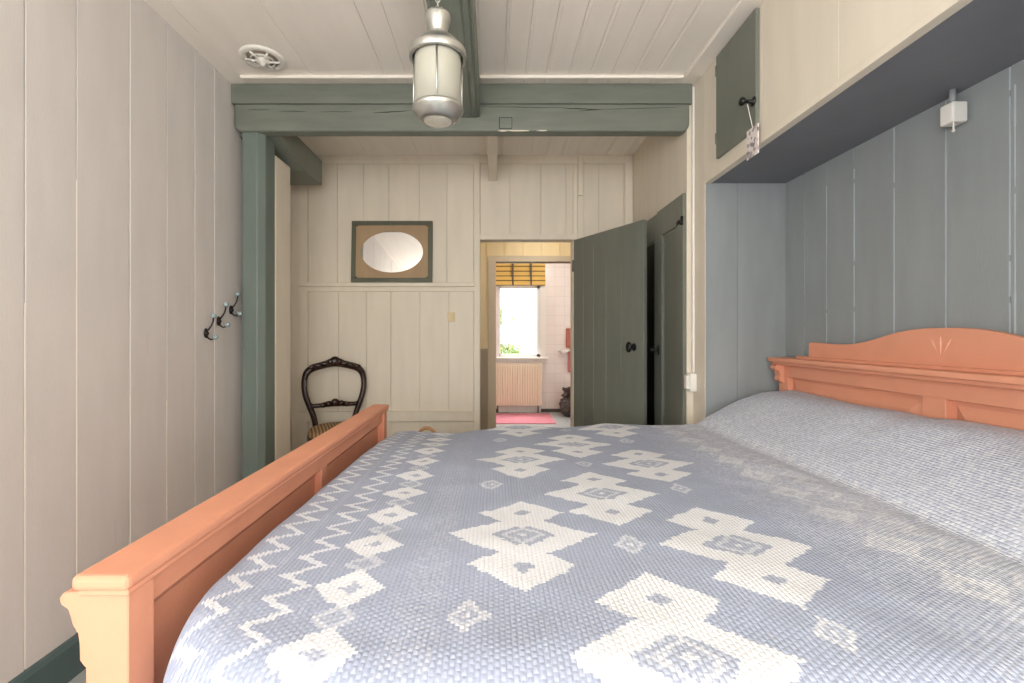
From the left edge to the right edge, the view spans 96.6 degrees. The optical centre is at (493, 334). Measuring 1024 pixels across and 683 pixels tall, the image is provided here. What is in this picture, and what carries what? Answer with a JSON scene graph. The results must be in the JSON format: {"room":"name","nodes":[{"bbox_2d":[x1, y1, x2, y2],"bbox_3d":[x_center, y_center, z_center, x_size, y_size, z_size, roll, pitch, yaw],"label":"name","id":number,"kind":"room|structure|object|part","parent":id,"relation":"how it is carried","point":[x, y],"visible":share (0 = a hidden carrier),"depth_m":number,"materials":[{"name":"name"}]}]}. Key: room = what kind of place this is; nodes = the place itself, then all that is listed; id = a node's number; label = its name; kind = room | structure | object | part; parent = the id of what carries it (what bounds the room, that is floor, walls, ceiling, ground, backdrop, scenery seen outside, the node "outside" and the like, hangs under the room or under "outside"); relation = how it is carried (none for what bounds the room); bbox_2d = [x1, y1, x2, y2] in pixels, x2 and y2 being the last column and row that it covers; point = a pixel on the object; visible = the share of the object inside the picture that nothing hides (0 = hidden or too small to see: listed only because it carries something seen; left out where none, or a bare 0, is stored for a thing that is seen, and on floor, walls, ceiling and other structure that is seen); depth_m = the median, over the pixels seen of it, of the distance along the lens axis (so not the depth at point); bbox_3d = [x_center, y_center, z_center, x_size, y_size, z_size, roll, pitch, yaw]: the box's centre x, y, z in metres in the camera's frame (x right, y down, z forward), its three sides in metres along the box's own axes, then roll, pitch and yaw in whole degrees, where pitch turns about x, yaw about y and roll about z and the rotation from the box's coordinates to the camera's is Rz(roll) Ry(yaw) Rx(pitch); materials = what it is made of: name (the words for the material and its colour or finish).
{"room":"bedroom","nodes":[
{"label":"bedroom","id":0,"kind":"room"},
{"bbox_2d":[0,0,290,682],"bbox_3d":[-1.584,-0.119,0.555,0.192,2.634,6.210,0,0,0],"label":"wall","id":1,"kind":"structure","parent":0,"point":[121,143],"depth_m":1.74,"materials":[{"name":"white paint"}]},
{"bbox_2d":[8,632,85,682],"bbox_3d":[-1.479,1.131,0.060,0.024,0.134,5.080,0,0,0],"label":"baseboard","id":2,"kind":"structure","parent":1,"relation":"attached to","point":[63,663],"depth_m":1.54,"materials":[{"name":"green paint"}]},
{"bbox_2d":[204,313,217,339],"bbox_3d":[-1.457,-0.042,2.349,0.070,0.140,0.029,0,0,0],"label":"coat hook","id":3,"kind":"object","parent":1,"relation":"attached to","point":[213,315],"visible":1,"depth_m":2.34,"materials":[{"name":"black metal"}]},
{"bbox_3d":[-1.480,-0.010,2.349,0.023,0.052,0.029,0,0,0],"label":"plate","id":4,"kind":"part","parent":3,"relation":"part of","materials":[{"name":"black metal"}]},
{"bbox_2d":[216,302,229,327],"bbox_3d":[-1.457,-0.107,2.457,0.070,0.140,0.029,0,0,0],"label":"coat hook","id":5,"kind":"object","parent":1,"relation":"attached to","point":[225,304],"visible":1,"depth_m":2.45,"materials":[{"name":"black metal"}]},
{"bbox_3d":[-1.480,-0.075,2.457,0.023,0.052,0.029,0,0,0],"label":"plate","id":6,"kind":"part","parent":5,"relation":"part of","materials":[{"name":"black metal"}]},
{"bbox_2d":[229,292,241,315],"bbox_3d":[-1.457,-0.174,2.572,0.070,0.140,0.029,0,0,0],"label":"coat hook","id":7,"kind":"object","parent":1,"relation":"attached to","point":[239,313],"visible":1,"depth_m":2.57,"materials":[{"name":"black metal"}]},
{"bbox_2d":[239,131,321,184],"bbox_3d":[-1.428,-1.175,2.989,0.360,0.175,0.642,0,0,0],"label":"stub","id":8,"kind":"object","parent":1,"relation":"attached to","point":[305,166],"visible":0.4,"depth_m":2.99,"materials":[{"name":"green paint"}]},
{"bbox_2d":[275,156,289,460],"bbox_3d":[-1.468,0.056,2.848,0.305,2.285,0.212,0,0,0],"label":"trim","id":9,"kind":"structure","parent":1,"relation":"attached to","point":[282,170],"depth_m":2.82,"materials":[{"name":"beige paint"}]},
{"bbox_2d":[68,412,569,682],"bbox_3d":[0.285,1.238,2.300,4.070,0.080,9.800,0,0,0],"label":"floor","id":10,"kind":"structure","parent":0,"point":[562,421],"depth_m":6.10,"materials":[{"name":"grey paint"}]},
{"bbox_2d":[242,132,274,479],"bbox_3d":[-1.376,0.020,2.670,0.122,2.356,0.139,0,0,0],"label":"timber post","id":11,"kind":"object","parent":10,"relation":"on","point":[258,150],"visible":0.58,"depth_m":2.61,"materials":[{"name":"green paint"}]},
{"bbox_2d":[301,356,366,441],"bbox_3d":[-1.138,0.681,3.314,0.472,1.041,0.480,0,0,-25],"label":"chair","id":12,"kind":"object","parent":10,"relation":"on","point":[317,429],"visible":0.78,"depth_m":3.41,"materials":[{"name":"brown wood"}]},
{"bbox_3d":[-1.125,0.672,3.285,0.398,0.061,0.378,0,0,-25],"label":"seat","id":13,"kind":"part","parent":12,"relation":"part of","materials":[{"name":"fabric"}]},
{"bbox_3d":[-1.205,0.513,3.457,0.363,0.066,0.061,0,0,-25],"label":"cross rail","id":14,"kind":"part","parent":12,"relation":"part of","materials":[{"name":"brown wood"}]},
{"bbox_2d":[418,426,435,431],"bbox_3d":[-0.400,0.872,2.720,0.260,0.652,0.260,0,0,0],"label":"basket","id":15,"kind":"object","parent":10,"relation":"on","point":[426,427],"visible":0.05,"depth_m":2.71,"materials":[{"name":"brown wicker"}]},
{"bbox_2d":[496,413,556,423],"bbox_3d":[0.295,1.192,6.525,1.091,0.012,0.790,0,0,0],"label":"rug","id":16,"kind":"object","parent":10,"relation":"on","point":[501,418],"visible":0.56,"depth_m":6.48,"materials":[{"name":"fabric"}]},
{"bbox_2d":[60,328,1023,682],"bbox_3d":[0.442,0.587,1.545,2.220,1.222,1.718,0,0,0],"label":"bed","id":17,"kind":"object","parent":10,"relation":"on","point":[129,610],"visible":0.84,"depth_m":1.28,"materials":[{"name":"wood"}]},
{"bbox_3d":[-0.595,0.796,0.728,0.066,0.804,0.055,0,0,0],"label":"post","id":18,"kind":"part","parent":17,"relation":"part of","materials":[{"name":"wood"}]},
{"bbox_3d":[-0.603,0.673,1.545,0.014,0.490,1.610,0,0,0],"label":"panel","id":19,"kind":"part","parent":17,"relation":"part of","materials":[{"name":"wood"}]},
{"bbox_3d":[-0.587,0.457,1.545,0.022,0.023,1.590,0,0,0],"label":"moulding","id":20,"kind":"part","parent":17,"relation":"part of","materials":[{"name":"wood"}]},
{"bbox_3d":[-0.594,0.704,1.545,0.044,0.628,1.590,0,0,0],"label":"footboard","id":21,"kind":"part","parent":17,"relation":"part of","materials":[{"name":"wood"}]},
{"bbox_3d":[-0.595,0.796,2.362,0.066,0.804,0.055,0,0,0],"label":"post","id":22,"kind":"part","parent":17,"relation":"part of","materials":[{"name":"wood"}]},
{"bbox_2d":[163,390,1023,682],"bbox_3d":[0.465,0.602,1.446,2.026,0.672,1.927,0,0,0],"label":"bedspread","id":23,"kind":"object","parent":17,"relation":"on","point":[788,536],"visible":1,"depth_m":0.88,"materials":[{"name":"blue fabric"}]},
{"bbox_3d":[1.519,0.479,1.950,0.042,0.538,0.728,0,0,0],"label":"panel","id":24,"kind":"part","parent":17,"relation":"part of","materials":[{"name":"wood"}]},
{"bbox_2d":[768,357,1023,389],"bbox_3d":[1.496,0.134,1.546,0.112,0.036,1.712,0,0,0],"label":"shelf","id":25,"kind":"object","parent":17,"relation":"attached to","point":[980,378],"depth_m":1.60,"materials":[{"name":"wood"}]},
{"bbox_3d":[1.518,0.544,1.542,0.055,0.808,1.685,0,0,0],"label":"headboard","id":26,"kind":"part","parent":17,"relation":"part of","materials":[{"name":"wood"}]},
{"bbox_3d":[1.519,0.479,1.142,0.042,0.538,0.728,0,0,0],"label":"panel","id":27,"kind":"part","parent":17,"relation":"part of","materials":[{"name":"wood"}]},
{"bbox_2d":[559,387,569,416],"bbox_3d":[1.125,0.985,6.738,0.325,0.426,0.336,0,0,0],"label":"bag","id":28,"kind":"object","parent":10,"relation":"on","point":[564,403],"visible":0.46,"depth_m":6.66,"materials":[{"name":"plastic"}]},
{"bbox_2d":[144,0,739,155],"bbox_3d":[-0.300,-1.454,0.560,3.100,0.064,6.320,0,0,0],"label":"ceiling","id":29,"kind":"structure","parent":0,"point":[313,37],"depth_m":2.21,"materials":[{"name":"paint"}]},
{"bbox_2d":[239,45,285,71],"bbox_3d":[-1.189,-1.405,2.345,0.216,0.043,0.216,0,0,0],"label":"ceiling vent","id":30,"kind":"object","parent":29,"relation":"in","point":[256,56],"visible":1,"depth_m":2.32,"materials":[{"name":"white plastic"}]},
{"bbox_2d":[426,0,479,117],"bbox_3d":[-0.167,-1.327,0.043,0.174,0.192,5.086,0,0,0],"label":"joist","id":31,"kind":"object","parent":29,"relation":"attached to","point":[463,26],"visible":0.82,"depth_m":1.94,"materials":[{"name":"green paint"}]},
{"bbox_2d":[409,0,465,128],"bbox_3d":[-0.160,-0.916,1.300,0.162,0.629,0.162,0,0,0],"label":"hanging lantern","id":32,"kind":"object","parent":31,"relation":"hanging from","point":[438,59],"visible":1,"depth_m":1.25,"materials":[{"name":"silver metal"}]},
{"bbox_3d":[-0.160,-0.717,1.300,0.133,0.150,0.133,0,0,0],"label":"lamp shade","id":33,"kind":"part","parent":32,"relation":"part of","materials":[{"name":"white glass"}]},
{"bbox_2d":[231,84,692,135],"bbox_3d":[-0.181,-1.290,2.639,2.611,0.265,0.122,0,0,0],"label":"ceiling beam","id":34,"kind":"structure","parent":29,"relation":"attached to","point":[267,109],"depth_m":2.59,"materials":[{"name":"green paint"}]},
{"bbox_2d":[487,136,497,180],"bbox_3d":[-0.011,-1.321,3.162,0.065,0.203,0.913,0,0,0],"label":"joist","id":35,"kind":"object","parent":29,"relation":"attached to","point":[491,140],"visible":0.52,"depth_m":3.13,"materials":[{"name":"beige paint"}]},
{"bbox_2d":[291,164,623,450],"bbox_3d":[-0.180,-0.119,3.680,2.960,2.634,0.120,0,0,0],"label":"wall","id":36,"kind":"structure","parent":0,"point":[412,358],"depth_m":3.62,"materials":[{"name":"beige paint"}]},
{"bbox_2d":[299,185,307,446],"bbox_3d":[-1.510,-0.117,3.624,0.068,2.631,0.032,0,0,0],"label":"trim","id":37,"kind":"structure","parent":36,"relation":"attached to","point":[303,189],"depth_m":3.61,"materials":[{"name":"beige paint"}]},
{"bbox_2d":[298,283,473,291],"bbox_3d":[-0.849,-0.379,3.604,1.389,0.068,0.040,0,0,0],"label":"trim","id":38,"kind":"structure","parent":36,"relation":"attached to","point":[310,287],"depth_m":3.60,"materials":[{"name":"beige paint"}]},
{"bbox_2d":[298,411,473,420],"bbox_3d":[-0.849,0.643,3.609,1.389,0.079,0.030,0,0,0],"label":"trim","id":39,"kind":"structure","parent":36,"relation":"attached to","point":[303,415],"depth_m":3.60,"materials":[{"name":"beige paint"}]},
{"bbox_2d":[351,221,432,282],"bbox_3d":[-0.806,-0.658,3.605,0.640,0.490,0.049,0,0,0],"label":"wall mirror","id":40,"kind":"object","parent":36,"relation":"attached to","point":[381,251],"visible":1,"depth_m":3.60,"materials":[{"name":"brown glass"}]},
{"bbox_2d":[361,231,422,271],"bbox_3d":[-0.806,-0.656,3.604,0.496,0.332,0.004,0,-3,0],"label":"mirror glass","id":41,"kind":"object","parent":40,"relation":"attached to","point":[381,251],"depth_m":3.60,"materials":[{"name":"white"}]},
{"bbox_2d":[448,312,454,320],"bbox_3d":[-0.338,-0.143,3.608,0.057,0.072,0.021,0,0,0],"label":"light switch","id":42,"kind":"object","parent":36,"relation":"attached to","point":[451,315],"visible":1,"depth_m":3.61,"materials":[{"name":"beige plastic"}]},
{"bbox_2d":[316,155,624,163],"bbox_3d":[-0.255,-1.396,3.616,2.690,0.076,0.016,0,0,0],"label":"trim","id":43,"kind":"structure","parent":36,"relation":"attached to","point":[326,159],"depth_m":3.61,"materials":[{"name":"beige paint"}]},
{"bbox_2d":[474,154,583,430],"bbox_3d":[0.274,-0.117,3.607,0.865,2.631,0.065,0,0,0],"label":"trim","id":44,"kind":"structure","parent":36,"relation":"attached to","point":[580,157],"depth_m":3.60,"materials":[{"name":"beige paint"}]},
{"bbox_2d":[572,220,646,426],"bbox_3d":[0.795,0.213,3.291,0.113,1.930,0.740,0,0,-28],"label":"door","id":45,"kind":"structure","parent":36,"relation":"in","point":[609,267],"depth_m":3.24,"materials":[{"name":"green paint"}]},
{"bbox_3d":[0.908,0.080,3.027,0.067,0.073,0.050,0,0,-28],"label":"knob","id":46,"kind":"part","parent":45,"relation":"part of","materials":[{"name":"black metal"}]},
{"bbox_2d":[624,155,632,224],"bbox_3d":[1.074,-0.117,3.624,0.076,2.631,0.032,0,0,0],"label":"trim","id":47,"kind":"structure","parent":36,"relation":"attached to","point":[628,166],"depth_m":3.61,"materials":[{"name":"beige paint"}]},
{"bbox_2d":[480,242,569,348],"bbox_3d":[0.260,-0.077,4.193,2.080,2.550,0.906,0,0,0],"label":"wall","id":48,"kind":"structure","parent":0,"point":[487,249],"depth_m":4.60,"materials":[{"name":"beige paint"}]},
{"bbox_2d":[480,349,487,429],"bbox_3d":[-0.401,0.668,4.588,0.678,1.060,0.033,0,0,0],"label":"trim","id":49,"kind":"structure","parent":48,"relation":"attached to","point":[483,352],"depth_m":4.59,"materials":[{"name":"beige paint"}]},
{"bbox_2d":[488,256,569,428],"bbox_3d":[0.440,0.201,4.640,1.000,1.994,0.120,0,0,0],"label":"trim","id":50,"kind":"structure","parent":48,"relation":"attached to","point":[492,260],"depth_m":4.58,"materials":[{"name":"beige paint"}]},
{"bbox_2d":[496,264,569,411],"bbox_3d":[0.650,-0.062,5.950,2.200,2.520,2.580,0,0,0],"label":"tiled wall","id":51,"kind":"structure","parent":0,"point":[555,374],"depth_m":7.10,"materials":[{"name":"tile"}]},
{"bbox_2d":[496,363,541,412],"bbox_3d":[0.368,0.817,7.043,0.743,0.762,0.110,0,0,0],"label":"radiator","id":52,"kind":"object","parent":51,"relation":"attached to","point":[517,384],"visible":0.94,"depth_m":6.99,"materials":[{"name":"beige metal"}]},
{"bbox_2d":[496,264,545,285],"bbox_3d":[0.395,-1.008,7.055,0.797,0.487,0.086,0,0,0],"label":"blind","id":53,"kind":"object","parent":51,"relation":"attached to","point":[506,274],"visible":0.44,"depth_m":7.06,"materials":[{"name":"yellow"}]},
{"bbox_2d":[496,285,547,359],"bbox_3d":[0.437,-0.222,7.100,0.798,1.200,0.180,0,0,0],"label":"window","id":54,"kind":"structure","parent":51,"relation":"in","point":[541,290],"depth_m":7.08,"materials":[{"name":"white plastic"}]},
{"bbox_3d":[0.437,0.360,7.065,0.798,0.035,0.110,0,0,0],"label":"sill","id":55,"kind":"part","parent":54,"relation":"part of","materials":[{"name":"white plastic"}]},
{"bbox_2d":[496,409,560,411],"bbox_3d":[0.640,1.173,7.093,2.120,0.050,0.014,0,0,0],"label":"baseboard","id":56,"kind":"structure","parent":51,"relation":"attached to","point":[542,410],"depth_m":7.09,"materials":[{"name":"black"}]},
{"bbox_2d":[561,349,567,354],"bbox_3d":[1.075,0.261,7.007,0.110,0.075,0.184,0,0,0],"label":"cup","id":57,"kind":"object","parent":51,"relation":"attached to","point":[563,351],"visible":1,"depth_m":6.93,"materials":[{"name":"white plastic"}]},
{"bbox_2d":[566,328,569,347],"bbox_3d":[1.268,0.048,7.070,0.305,0.300,0.019,0,0,0],"label":"hanging towel","id":58,"kind":"object","parent":51,"relation":"hanging from","point":[567,329],"visible":0.2,"depth_m":7.07,"materials":[{"name":"fabric"}]},
{"bbox_3d":[1.300,0.243,7.064,0.640,0.028,0.071,0,0,0],"label":"towel rail","id":59,"kind":"object","parent":51,"relation":"attached to","visible":0},
{"bbox_2d":[568,352,569,371],"bbox_3d":[1.298,0.418,7.070,0.305,0.320,0.019,0,0,0],"label":"hanging towel","id":60,"kind":"object","parent":59,"relation":"hanging from","point":[568,352],"visible":0.15,"depth_m":7.08,"materials":[{"name":"red fabric"}]},
{"bbox_2d":[633,0,1023,423],"bbox_3d":[1.360,-0.119,0.570,0.520,2.634,6.140,0,0,0],"label":"wall","id":61,"kind":"structure","parent":0,"point":[919,224],"depth_m":1.86,"materials":[{"name":"blue paint"}]},
{"bbox_2d":[240,75,683,78],"bbox_3d":[-0.175,-1.415,2.501,2.430,0.018,0.022,0,0,0],"label":"trim","id":62,"kind":"structure","parent":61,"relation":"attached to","point":[241,76],"depth_m":2.49,"materials":[{"name":"paint"}]},
{"bbox_2d":[647,214,656,424],"bbox_3d":[1.095,0.185,3.267,0.018,1.986,0.466,0,0,0],"label":"door","id":63,"kind":"structure","parent":61,"relation":"in","point":[652,223],"depth_m":3.15,"materials":[{"name":"grey paint"}]},
{"bbox_3d":[1.099,0.168,3.265,0.005,1.660,0.370,0,0,0],"label":"panel","id":64,"kind":"part","parent":63,"relation":"part of","materials":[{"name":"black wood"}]},
{"bbox_2d":[650,193,685,424],"bbox_3d":[1.063,0.182,2.819,0.078,1.992,0.418,0,0,0],"label":"door","id":65,"kind":"structure","parent":61,"relation":"in","point":[671,219],"depth_m":2.79,"materials":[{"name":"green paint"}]},
{"bbox_3d":[1.054,0.098,2.995,0.060,0.075,0.036,0,0,0],"label":"knob","id":66,"kind":"part","parent":65,"relation":"part of","materials":[{"name":"black metal"}]},
{"bbox_3d":[1.097,0.168,2.820,0.005,1.660,0.260,0,0,0],"label":"panel","id":67,"kind":"part","parent":65,"relation":"part of","materials":[{"name":"grey paint"}]},
{"bbox_2d":[684,373,696,391],"bbox_3d":[1.106,0.266,2.572,0.056,0.104,0.054,0,0,0],"label":"wall socket","id":68,"kind":"object","parent":61,"relation":"attached to","point":[690,380],"visible":1,"depth_m":2.55,"materials":[{"name":"white plastic"}]},
{"bbox_2d":[692,87,694,372],"bbox_3d":[1.127,-0.595,2.582,0.012,1.615,0.017,0,0,0],"label":"cable conduit","id":69,"kind":"object","parent":61,"relation":"attached to","point":[693,88],"visible":1,"depth_m":2.57,"materials":[{"name":"white plastic"}]},
{"bbox_2d":[686,0,762,76],"bbox_3d":[1.090,-1.418,-0.005,0.090,0.016,4.990,0,0,0],"label":"trim","id":70,"kind":"structure","parent":61,"relation":"attached to","point":[743,9],"depth_m":2.15,"materials":[{"name":"paint"}]},
{"bbox_2d":[715,8,759,158],"bbox_3d":[1.095,-1.142,2.120,0.080,0.512,0.356,0,0,0],"label":"door","id":71,"kind":"structure","parent":61,"relation":"in","point":[737,68],"depth_m":2.08,"materials":[{"name":"grey paint"}]},
{"bbox_3d":[1.087,-1.005,1.962,0.063,0.039,0.040,0,0,0],"label":"knob","id":72,"kind":"part","parent":71,"relation":"part of","materials":[{"name":"black metal"}]},
{"bbox_2d":[747,104,758,160],"bbox_3d":[1.100,-0.879,1.954,0.023,0.231,0.088,0,0,0],"label":"tag","id":73,"kind":"object","parent":71,"relation":"hanging from","point":[753,133],"visible":1,"depth_m":1.95,"materials":[{"name":"white paper"}]},
{"bbox_2d":[712,0,1023,182],"bbox_3d":[1.366,-0.838,1.460,0.458,0.048,2.080,0,0,0],"label":"ceiling","id":74,"kind":"structure","parent":0,"point":[982,39],"depth_m":1.50,"materials":[{"name":"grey paint"}]},
{"bbox_2d":[940,88,966,131],"bbox_3d":[1.527,-0.742,1.515,0.050,0.150,0.046,0,0,0],"label":"switch","id":75,"kind":"object","parent":74,"relation":"hanging from","point":[953,114],"visible":1,"depth_m":1.50,"materials":[{"name":"white plastic"}]},
{"bbox_3d":[1.522,-0.791,1.513,0.018,0.052,0.018,0,0,0],"label":"stem","id":76,"kind":"part","parent":75,"relation":"part of","materials":[{"name":"grey plastic"}]},
{"label":"outside","id":77,"kind":"structure","parent":0,"visible":0},
{"bbox_3d":[1.000,1.283,13.620,14.000,0.130,12.760,0,0,0],"label":"ground","id":78,"kind":"structure","parent":77,"visible":0},
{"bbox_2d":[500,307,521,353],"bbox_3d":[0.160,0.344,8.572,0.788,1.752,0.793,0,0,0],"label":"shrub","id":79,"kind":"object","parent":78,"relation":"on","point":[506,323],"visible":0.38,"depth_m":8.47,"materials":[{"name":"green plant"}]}
]}

